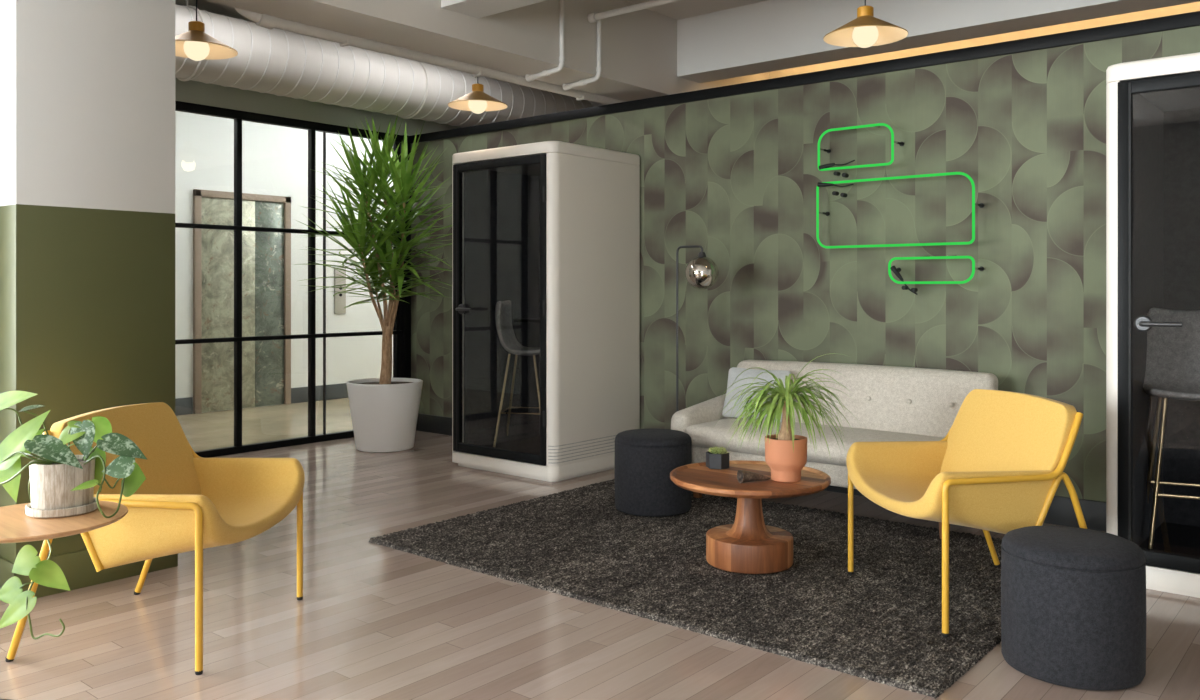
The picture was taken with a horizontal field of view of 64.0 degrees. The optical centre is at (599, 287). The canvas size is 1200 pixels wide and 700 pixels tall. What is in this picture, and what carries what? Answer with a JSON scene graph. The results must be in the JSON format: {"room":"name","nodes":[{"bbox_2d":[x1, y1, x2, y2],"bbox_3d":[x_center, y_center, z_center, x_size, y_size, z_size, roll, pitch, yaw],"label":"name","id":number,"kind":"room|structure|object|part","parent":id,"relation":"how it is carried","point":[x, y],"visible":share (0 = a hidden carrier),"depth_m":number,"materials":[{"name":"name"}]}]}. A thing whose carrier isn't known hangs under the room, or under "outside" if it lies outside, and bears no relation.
{"room":"common room","nodes":[
{"label":"common room","id":0,"kind":"room"},
{"bbox_2d":[29,455,94,509],"bbox_3d":[-1.636,0.596,2.923,0.176,0.145,0.176,0,0,40],"label":"pot","id":1,"kind":"object","parent":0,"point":[51,481],"depth_m":2.85,"materials":[{"name":"beige wood"}]},
{"bbox_2d":[0,0,174,562],"bbox_3d":[-2.412,-0.390,4.369,0.640,3.340,0.665,0,0,40],"label":"wall column","id":2,"kind":"structure","parent":0,"point":[87,87],"depth_m":4.10,"materials":[{"name":"paint"}]},
{"bbox_2d":[0,550,177,597],"bbox_3d":[-2.275,1.201,4.251,0.302,0.158,0.682,0,0,40],"label":"baseboard","id":3,"kind":"structure","parent":2,"relation":"attached to","point":[78,568],"depth_m":4.09,"materials":[{"name":"paint"}]},
{"bbox_2d":[175,111,392,412],"bbox_3d":[-3.796,-0.390,10.323,0.150,3.340,9.400,0,0,40],"label":"wall","id":4,"kind":"structure","parent":0,"point":[274,157],"depth_m":10.69,"materials":[{"name":"white paint"}]},
{"bbox_2d":[193,189,290,413],"bbox_3d":[-3.779,0.138,10.191,0.045,2.285,1.100,0,0,40],"label":"door","id":5,"kind":"structure","parent":4,"relation":"in","point":[266,256],"depth_m":10.20,"materials":[{"name":"glass"}]},
{"bbox_2d":[175,383,348,415],"bbox_3d":[-3.732,1.195,10.269,0.018,0.170,9.000,0,0,40],"label":"baseboard","id":6,"kind":"structure","parent":4,"relation":"attached to","point":[183,406],"depth_m":10.75,"materials":[{"name":"grey"}]},
{"bbox_2d":[334,267,345,313],"bbox_3d":[-3.009,0.030,11.124,0.032,0.540,0.150,0,0,40],"label":"panel","id":7,"kind":"object","parent":4,"relation":"attached to","point":[339,299],"visible":0.77,"depth_m":11.11,"materials":[{"name":"grey"}]},
{"bbox_2d":[175,78,462,135],"bbox_3d":[-2.276,-1.718,8.141,0.120,0.685,5.305,0,0,40],"label":"wall","id":8,"kind":"structure","parent":0,"point":[190,91],"depth_m":7.79,"materials":[{"name":"green paint"}]},
{"bbox_2d":[346,378,422,452],"bbox_3d":[-1.721,1.012,7.682,0.596,0.535,0.596,0,0,40],"label":"planter","id":9,"kind":"object","parent":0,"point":[384,411],"depth_m":7.46,"materials":[{"name":"white ceramic"}]},
{"bbox_2d":[175,0,766,22],"bbox_3d":[-0.512,-2.135,4.072,13.600,0.150,15.200,0,0,40],"label":"ceiling","id":10,"kind":"structure","parent":0,"point":[682,9],"depth_m":7.05,"materials":[{"name":"paint"}]},
{"bbox_2d":[175,0,237,60],"bbox_3d":[-2.138,-1.633,5.088,0.410,0.854,0.410,0,0,40],"label":"pendant lamp","id":11,"kind":"object","parent":10,"relation":"hanging from","point":[195,44],"visible":0.92,"depth_m":5.06,"materials":[{"name":"gold metal"}]},
{"bbox_3d":[-2.138,-1.270,5.088,0.128,0.128,0.128,0,0,40],"label":"bulb","id":12,"kind":"part","parent":11,"relation":"part of","materials":[{"name":"white glass"}]},
{"bbox_3d":[-2.138,-1.308,5.088,0.410,0.096,0.410,0,0,40],"label":"lamp shade","id":13,"kind":"part","parent":11,"relation":"part of","materials":[{"name":"gold metal"}]},
{"bbox_2d":[175,0,592,126],"bbox_3d":[-1.906,-1.752,7.866,0.523,0.616,5.255,0,0,40],"label":"air duct","id":14,"kind":"object","parent":10,"relation":"hanging from","point":[278,62],"visible":0.6,"depth_m":7.47,"materials":[{"name":"metal"}]},
{"bbox_2d":[448,77,507,113],"bbox_3d":[-0.845,-1.633,6.640,0.410,0.854,0.410,0,0,40],"label":"pendant lamp","id":15,"kind":"object","parent":10,"relation":"hanging from","point":[477,101],"visible":1,"depth_m":6.60,"materials":[{"name":"gold metal"}]},
{"bbox_3d":[-0.845,-1.308,6.640,0.410,0.096,0.410,0,0,40],"label":"lamp shade","id":16,"kind":"part","parent":15,"relation":"part of","materials":[{"name":"gold metal"}]},
{"bbox_3d":[-0.845,-1.270,6.640,0.128,0.128,0.128,0,0,40],"label":"bulb","id":17,"kind":"part","parent":15,"relation":"part of","materials":[{"name":"white glass"}]},
{"bbox_2d":[206,0,768,101],"bbox_3d":[-2.529,-1.765,3.963,0.420,0.590,12.050,0,0,40],"label":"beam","id":18,"kind":"structure","parent":10,"relation":"attached to","point":[639,48],"depth_m":6.22,"materials":[{"name":"paint"}]},
{"bbox_2d":[234,7,624,104],"bbox_3d":[-0.506,-1.687,6.856,0.198,0.553,4.714,0,0,40],"label":"conduit pipe","id":19,"kind":"object","parent":18,"relation":"attached to","point":[263,20],"visible":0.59,"depth_m":5.92,"materials":[{"name":"metal"}]},
{"bbox_2d":[525,0,564,81],"bbox_3d":[-0.373,-1.740,6.479,0.047,0.640,0.417,0,0,-41],"label":"conduit pipe","id":20,"kind":"object","parent":18,"relation":"attached to","point":[544,73],"visible":1,"depth_m":6.33,"materials":[{"name":"white metal"}]},
{"bbox_2d":[562,19,601,89],"bbox_3d":[-0.129,-1.657,6.772,0.047,0.473,0.417,0,0,-41],"label":"conduit pipe","id":21,"kind":"object","parent":18,"relation":"attached to","point":[582,82],"visible":0.98,"depth_m":6.62,"materials":[{"name":"white metal"}]},
{"bbox_2d":[587,0,680,22],"bbox_3d":[2.953,-1.849,4.067,7.870,0.062,0.064,0,0,40],"label":"conduit pipe","id":22,"kind":"object","parent":18,"relation":"attached to","point":[592,17],"visible":1,"depth_m":6.36,"materials":[{"name":"white metal"}]},
{"bbox_2d":[441,0,546,17],"bbox_3d":[2.195,-1.843,3.157,7.870,0.435,0.290,0,0,40],"label":"beam","id":23,"kind":"structure","parent":10,"relation":"attached to","point":[473,8],"depth_m":5.54,"materials":[{"name":"white paint"}]},
{"bbox_2d":[823,0,907,47],"bbox_3d":[1.330,-1.633,4.814,0.410,0.854,0.410,0,0,40],"label":"pendant lamp","id":24,"kind":"object","parent":10,"relation":"hanging from","point":[865,31],"visible":1,"depth_m":4.79,"materials":[{"name":"gold metal"}]},
{"bbox_3d":[1.330,-1.308,4.814,0.410,0.096,0.410,0,0,40],"label":"lamp shade","id":25,"kind":"part","parent":24,"relation":"part of","materials":[{"name":"gold metal"}]},
{"bbox_3d":[1.330,-1.270,4.814,0.128,0.128,0.128,0,0,40],"label":"bulb","id":26,"kind":"part","parent":24,"relation":"part of","materials":[{"name":"white glass"}]},
{"bbox_2d":[677,0,1199,82],"bbox_3d":[3.715,-1.843,4.981,7.870,0.435,0.310,0,0,40],"label":"beam","id":27,"kind":"structure","parent":10,"relation":"attached to","point":[769,35],"depth_m":6.61,"materials":[{"name":"white paint"}]},
{"bbox_2d":[0,398,1199,699],"bbox_3d":[-0.538,1.340,3.963,13.500,0.120,15.000,0,0,40],"label":"floor","id":28,"kind":"structure","parent":0,"point":[372,621],"depth_m":3.60,"materials":[{"name":"brown wood"}]},
{"bbox_2d":[0,500,127,699],"bbox_3d":[-1.693,0.980,2.836,0.518,0.600,0.528,0,0,40],"label":"side table","id":29,"kind":"object","parent":28,"relation":"on","point":[16,526],"visible":0.77,"depth_m":2.77,"materials":[{"name":"brown wood"}]},
{"bbox_2d":[0,391,146,639],"bbox_3d":[-1.675,0.697,2.935,0.612,0.764,0.266,0,0,29],"label":"pothos","id":30,"kind":"object","parent":29,"relation":"on","point":[61,483],"visible":1,"depth_m":2.89,"materials":[{"name":"plant"}]},
{"bbox_2d":[5,402,304,674],"bbox_3d":[-1.616,0.867,3.607,0.760,0.826,0.793,0,0,7],"label":"armchair","id":31,"kind":"object","parent":28,"relation":"on","point":[186,501],"visible":0.8,"depth_m":3.64,"materials":[{"name":"yellow fabric"}]},
{"bbox_3d":[-1.856,0.989,3.267,0.359,0.566,0.035,0,0,7],"label":"leg","id":32,"kind":"part","parent":31,"relation":"part of","materials":[{"name":"yellow metal"}]},
{"bbox_3d":[-1.615,0.635,3.240,0.603,0.294,0.066,0,0,7],"label":"arm rail","id":33,"kind":"part","parent":31,"relation":"part of","materials":[{"name":"yellow metal"}]},
{"bbox_3d":[-1.760,0.686,3.625,0.253,0.467,0.728,0,0,7],"label":"backrest","id":34,"kind":"part","parent":31,"relation":"part of","materials":[{"name":"yellow fabric"}]},
{"bbox_3d":[-1.764,0.989,3.996,0.359,0.566,0.035,0,0,7],"label":"leg","id":35,"kind":"part","parent":31,"relation":"part of","materials":[{"name":"yellow metal"}]},
{"bbox_3d":[-1.523,0.635,3.977,0.605,0.294,0.055,0,0,3],"label":"arm rail","id":36,"kind":"part","parent":31,"relation":"part of","materials":[{"name":"yellow"}]},
{"bbox_3d":[-1.330,1.024,3.184,0.024,0.488,0.025,0,0,7],"label":"leg","id":37,"kind":"part","parent":31,"relation":"part of","materials":[{"name":"orange"}]},
{"bbox_3d":[-1.234,1.024,3.946,0.024,0.488,0.025,0,0,7],"label":"leg","id":38,"kind":"part","parent":31,"relation":"part of","materials":[{"name":"orange"}]},
{"bbox_2d":[293,114,451,452],"bbox_3d":[-1.662,-0.045,7.643,1.336,2.651,1.446,0,0,40],"label":"yucca","id":39,"kind":"object","parent":28,"relation":"on","point":[384,410],"visible":0.99,"depth_m":7.54,"materials":[{"name":"plant"}]},
{"bbox_2d":[452,141,639,481],"bbox_3d":[-0.421,0.155,6.940,1.033,2.250,1.026,0,0,40],"label":"booth","id":40,"kind":"object","parent":28,"relation":"on","point":[551,229],"visible":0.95,"depth_m":6.78,"materials":[{"name":"beige"}]},
{"bbox_3d":[-0.959,0.150,6.766,0.186,0.072,0.068,0,0,40],"label":"lever handle","id":41,"kind":"part","parent":40,"relation":"part of","materials":[{"name":"grey metal"}]},
{"bbox_3d":[-0.692,0.142,6.622,0.908,2.053,0.052,0,0,40],"label":"door","id":42,"kind":"part","parent":40,"relation":"part of","materials":[{"name":"black glass"}]},
{"bbox_2d":[493,300,539,446],"bbox_3d":[-0.559,0.627,7.073,0.415,1.073,0.398,0,0,8],"label":"bar stool","id":43,"kind":"object","parent":40,"relation":"on","point":[505,331],"visible":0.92,"depth_m":7.05,"materials":[{"name":"grey fabric"}]},
{"bbox_3d":[-0.710,0.820,6.937,0.139,0.688,0.018,0,0,-27],"label":"leg","id":44,"kind":"part","parent":43,"relation":"part of","materials":[{"name":"gold metal"}]},
{"bbox_3d":[-0.668,0.820,7.244,0.139,0.688,0.018,0,0,43],"label":"leg","id":45,"kind":"part","parent":43,"relation":"part of","materials":[{"name":"gold metal"}]},
{"bbox_3d":[-0.433,0.820,6.899,0.139,0.688,0.018,0,0,43],"label":"leg","id":46,"kind":"part","parent":43,"relation":"part of","materials":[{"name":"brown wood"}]},
{"bbox_2d":[513,318,539,322],"bbox_3d":[-0.242,0.247,7.157,0.856,0.025,0.286,0,0,40],"label":"shelf","id":47,"kind":"object","parent":40,"relation":"attached to","point":[515,320],"depth_m":7.26,"materials":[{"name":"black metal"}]},
{"bbox_2d":[369,479,1001,698],"bbox_3d":[0.595,1.269,4.705,2.896,0.021,2.056,0,0,40],"label":"rug","id":48,"kind":"object","parent":28,"relation":"on","point":[881,622],"visible":0.81,"depth_m":4.23,"materials":[{"name":"grey carpet"}]},
{"bbox_2d":[614,428,691,516],"bbox_3d":[0.303,1.040,5.488,0.442,0.441,0.442,0,0,40],"label":"ottoman","id":49,"kind":"object","parent":48,"relation":"on","point":[645,459],"visible":0.96,"depth_m":5.30,"materials":[{"name":"grey fabric"}]},
{"bbox_2d":[670,460,830,573],"bbox_3d":[0.688,1.059,4.418,0.730,0.402,0.730,0,0,40],"label":"coffee table","id":50,"kind":"object","parent":48,"relation":"on","point":[748,545],"visible":0.94,"depth_m":4.30,"materials":[{"name":"brown wood"}]},
{"bbox_2d":[706,446,728,469],"bbox_3d":[0.569,0.819,4.641,0.117,0.099,0.102,0,0,20],"label":"succulent planter","id":51,"kind":"object","parent":50,"relation":"on","point":[716,457],"visible":1,"depth_m":4.61,"materials":[{"name":"black ceramic"}]},
{"bbox_3d":[0.688,1.017,4.418,0.224,0.234,0.224,0,0,40],"label":"stem","id":52,"kind":"part","parent":50,"relation":"part of","materials":[{"name":"brown wood"}]},
{"bbox_2d":[737,470,769,482],"bbox_3d":[0.701,0.839,4.302,0.173,0.061,0.061,0,0,-22],"label":"horn","id":53,"kind":"object","parent":50,"relation":"on","point":[743,476],"visible":1,"depth_m":4.28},
{"bbox_2d":[716,353,855,482],"bbox_3d":[0.822,0.581,4.347,0.628,0.575,0.647,0,0,40],"label":"potted palm","id":54,"kind":"object","parent":50,"relation":"on","point":[785,452],"visible":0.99,"depth_m":4.28,"materials":[{"name":"plant"}]},
{"bbox_2d":[765,434,806,482],"bbox_3d":[0.842,0.772,4.349,0.190,0.193,0.190,0,0,40],"label":"pot","id":55,"kind":"object","parent":50,"relation":"on","point":[786,466],"depth_m":4.28,"materials":[{"name":"ceramic"}]},
{"bbox_2d":[846,389,1086,636],"bbox_3d":[1.508,0.847,3.917,0.760,0.826,0.793,0,0,-11],"label":"armchair","id":56,"kind":"object","parent":48,"relation":"on","point":[1001,462],"visible":0.97,"depth_m":3.79,"materials":[{"name":"yellow fabric"}]},
{"bbox_3d":[1.105,1.004,4.230,0.024,0.488,0.025,0,0,-11],"label":"leg","id":57,"kind":"part","parent":56,"relation":"part of","materials":[{"name":"orange"}]},
{"bbox_3d":[1.251,1.004,3.476,0.024,0.488,0.025,0,0,-11],"label":"leg","id":58,"kind":"part","parent":56,"relation":"part of","materials":[{"name":"orange"}]},
{"bbox_3d":[1.391,0.615,4.280,0.605,0.294,0.055,0,0,-7],"label":"arm rail","id":59,"kind":"part","parent":56,"relation":"part of","materials":[{"name":"yellow"}]},
{"bbox_3d":[1.630,0.969,4.315,0.359,0.566,0.035,0,0,-11],"label":"leg","id":60,"kind":"part","parent":56,"relation":"part of","materials":[{"name":"orange"}]},
{"bbox_3d":[1.650,0.666,3.945,0.253,0.467,0.728,0,0,-11],"label":"backrest","id":61,"kind":"part","parent":56,"relation":"part of","materials":[{"name":"yellow fabric"}]},
{"bbox_3d":[1.535,0.615,3.537,0.605,0.294,0.055,0,0,-15],"label":"arm rail","id":62,"kind":"part","parent":56,"relation":"part of","materials":[{"name":"orange"}]},
{"bbox_3d":[1.770,0.969,3.594,0.359,0.566,0.035,0,0,-11],"label":"leg","id":63,"kind":"part","parent":56,"relation":"part of","materials":[{"name":"orange"}]},
{"bbox_2d":[676,245,718,411],"bbox_3d":[0.561,0.505,6.106,0.420,1.550,0.250,0,0,40],"label":"floor lamp","id":64,"kind":"object","parent":28,"relation":"on","point":[701,272],"visible":0.84,"depth_m":5.99,"materials":[{"name":"black metal"}]},
{"bbox_2d":[698,252,705,256],"bbox_3d":[0.642,-0.207,6.039,0.056,0.035,0.056,0,0,40],"label":"socket","id":65,"kind":"object","parent":64,"relation":"attached to","point":[701,254],"depth_m":6.02,"materials":[{"name":"grey metal"}]},
{"bbox_3d":[0.642,-0.095,6.039,0.210,0.210,0.210,0,0,40],"label":"globe","id":66,"kind":"part","parent":64,"relation":"part of","materials":[{"name":"silver metal"}]},
{"bbox_2d":[671,360,997,538],"bbox_3d":[1.330,0.868,5.485,1.858,0.824,0.774,0,0,40],"label":"sofa","id":67,"kind":"object","parent":28,"relation":"on","point":[891,403],"visible":0.47,"depth_m":5.46,"materials":[{"name":"fabric"}]},
{"bbox_3d":[0.589,1.160,5.783,0.054,0.200,0.054,0,0,40],"label":"leg","id":68,"kind":"part","parent":67,"relation":"part of","materials":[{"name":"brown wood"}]},
{"bbox_3d":[0.666,0.855,6.025,0.147,0.349,0.650,0,0,40],"label":"armrest","id":69,"kind":"part","parent":67,"relation":"part of","materials":[{"name":"fabric"}]},
{"bbox_2d":[722,367,790,421],"bbox_3d":[0.961,0.654,5.918,0.436,0.304,0.147,0,0,40],"label":"cushion","id":70,"kind":"object","parent":67,"relation":"on","point":[750,374],"visible":0.47,"depth_m":5.94,"materials":[{"name":"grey fabric"}]},
{"bbox_2d":[685,417,943,465],"bbox_3d":[1.282,0.879,5.428,1.634,0.166,0.624,0,0,40],"label":"seat cushion","id":71,"kind":"object","parent":67,"relation":"on","point":[704,432],"depth_m":5.41,"materials":[{"name":"fabric"}]},
{"bbox_3d":[1.498,0.684,5.687,1.634,0.456,0.250,0,0,40],"label":"backrest","id":72,"kind":"part","parent":67,"relation":"part of","materials":[{"name":"fabric"}]},
{"bbox_3d":[1.734,1.160,4.830,0.054,0.200,0.054,0,0,40],"label":"leg","id":73,"kind":"part","parent":67,"relation":"part of","materials":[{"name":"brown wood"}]},
{"bbox_2d":[1001,526,1145,690],"bbox_3d":[1.597,1.060,3.252,0.442,0.441,0.442,0,0,40],"label":"ottoman","id":74,"kind":"object","parent":28,"relation":"on","point":[1073,599],"visible":1,"depth_m":3.08,"materials":[{"name":"grey fabric"}]},
{"bbox_2d":[1106,52,1199,597],"bbox_3d":[2.858,0.155,4.169,1.033,2.250,1.026,0,0,40],"label":"booth","id":75,"kind":"object","parent":28,"relation":"on","point":[1153,105],"visible":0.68,"depth_m":4.32,"materials":[{"name":"beige"}]},
{"bbox_3d":[2.320,0.150,3.994,0.186,0.072,0.068,0,0,40],"label":"lever handle","id":76,"kind":"part","parent":75,"relation":"part of","materials":[{"name":"grey metal"}]},
{"bbox_2d":[1143,308,1199,548],"bbox_3d":[2.641,0.627,4.267,0.398,1.073,0.415,0,0,25],"label":"bar stool","id":77,"kind":"object","parent":75,"relation":"on","point":[1173,353],"visible":0.92,"depth_m":4.41,"materials":[{"name":"grey fabric"}]},
{"bbox_3d":[2.556,0.820,4.451,0.018,0.688,0.139,0,0,-10],"label":"leg","id":78,"kind":"part","parent":77,"relation":"part of","materials":[{"name":"gold metal"}]},
{"bbox_3d":[2.438,0.820,4.196,0.139,0.688,0.018,0,0,-30],"label":"leg","id":79,"kind":"part","parent":77,"relation":"part of","materials":[{"name":"gold metal"}]},
{"bbox_2d":[411,26,1199,501],"bbox_3d":[2.337,-0.015,5.381,10.500,2.590,0.100,0,0,40],"label":"wall","id":80,"kind":"structure","parent":0,"point":[736,177],"depth_m":5.84,"materials":[{"name":"green paper"}]},
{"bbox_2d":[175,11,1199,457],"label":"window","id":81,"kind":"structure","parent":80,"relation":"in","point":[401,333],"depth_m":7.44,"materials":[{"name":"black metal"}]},
{"bbox_3d":[-2.869,1.254,7.383,0.060,0.052,3.370,0,0,40],"label":"horizontal rail","id":82,"kind":"part","parent":81,"relation":"part of","materials":[{"name":"black metal"}]},
{"bbox_3d":[-2.869,-0.464,7.383,0.060,0.032,3.370,0,0,40],"label":"horizontal rail","id":83,"kind":"part","parent":81,"relation":"part of","materials":[{"name":"black metal"}]},
{"bbox_3d":[-2.869,-1.343,7.383,0.060,0.065,3.370,0,0,40],"label":"horizontal rail","id":84,"kind":"part","parent":81,"relation":"part of","materials":[{"name":"black metal"}]},
{"bbox_3d":[-2.869,0.398,7.383,0.060,0.032,3.370,0,0,40],"label":"horizontal rail","id":85,"kind":"part","parent":81,"relation":"part of","materials":[{"name":"black metal"}]},
{"bbox_3d":[-1.773,-0.048,8.686,0.105,2.655,0.075,0,0,40],"label":"corner post","id":86,"kind":"part","parent":81,"relation":"part of","materials":[{"name":"black metal"}]},
{"bbox_2d":[416,413,1105,531],"bbox_3d":[2.323,1.202,5.318,10.440,0.155,0.014,0,0,40],"label":"baseboard","id":87,"kind":"structure","parent":80,"relation":"attached to","point":[1061,511],"depth_m":5.18,"materials":[{"name":"black"}]},
{"bbox_2d":[818,123,903,177],"bbox_3d":[1.578,-0.834,5.847,0.503,0.308,0.154,0,0,40],"label":"sign","id":88,"kind":"object","parent":80,"relation":"attached to","point":[825,167],"visible":1,"depth_m":5.83,"materials":[{"name":"glowing green neon glass"},{"name":"black rubber"}]},
{"bbox_2d":[816,172,983,247],"bbox_3d":[1.755,-0.454,5.699,0.979,0.421,0.154,0,0,40],"label":"sign","id":89,"kind":"object","parent":80,"relation":"attached to","point":[819,184],"visible":1,"depth_m":5.66,"materials":[{"name":"glowing green neon glass tube"},{"name":"black plastic"}]},
{"bbox_2d":[888,255,983,294],"bbox_3d":[1.933,-0.075,5.551,0.515,0.232,0.154,0,0,40],"label":"sign","id":90,"kind":"object","parent":80,"relation":"attached to","point":[894,269],"visible":1,"depth_m":5.53,"materials":[{"name":"green glass"}]},
{"bbox_2d":[589,2,1199,106],"bbox_3d":[3.611,-0.390,6.754,10.700,3.340,0.100,0,0,40],"label":"wall","id":91,"kind":"structure","parent":0,"point":[1195,6],"depth_m":7.21,"materials":[{"name":"paint"}]}
]}

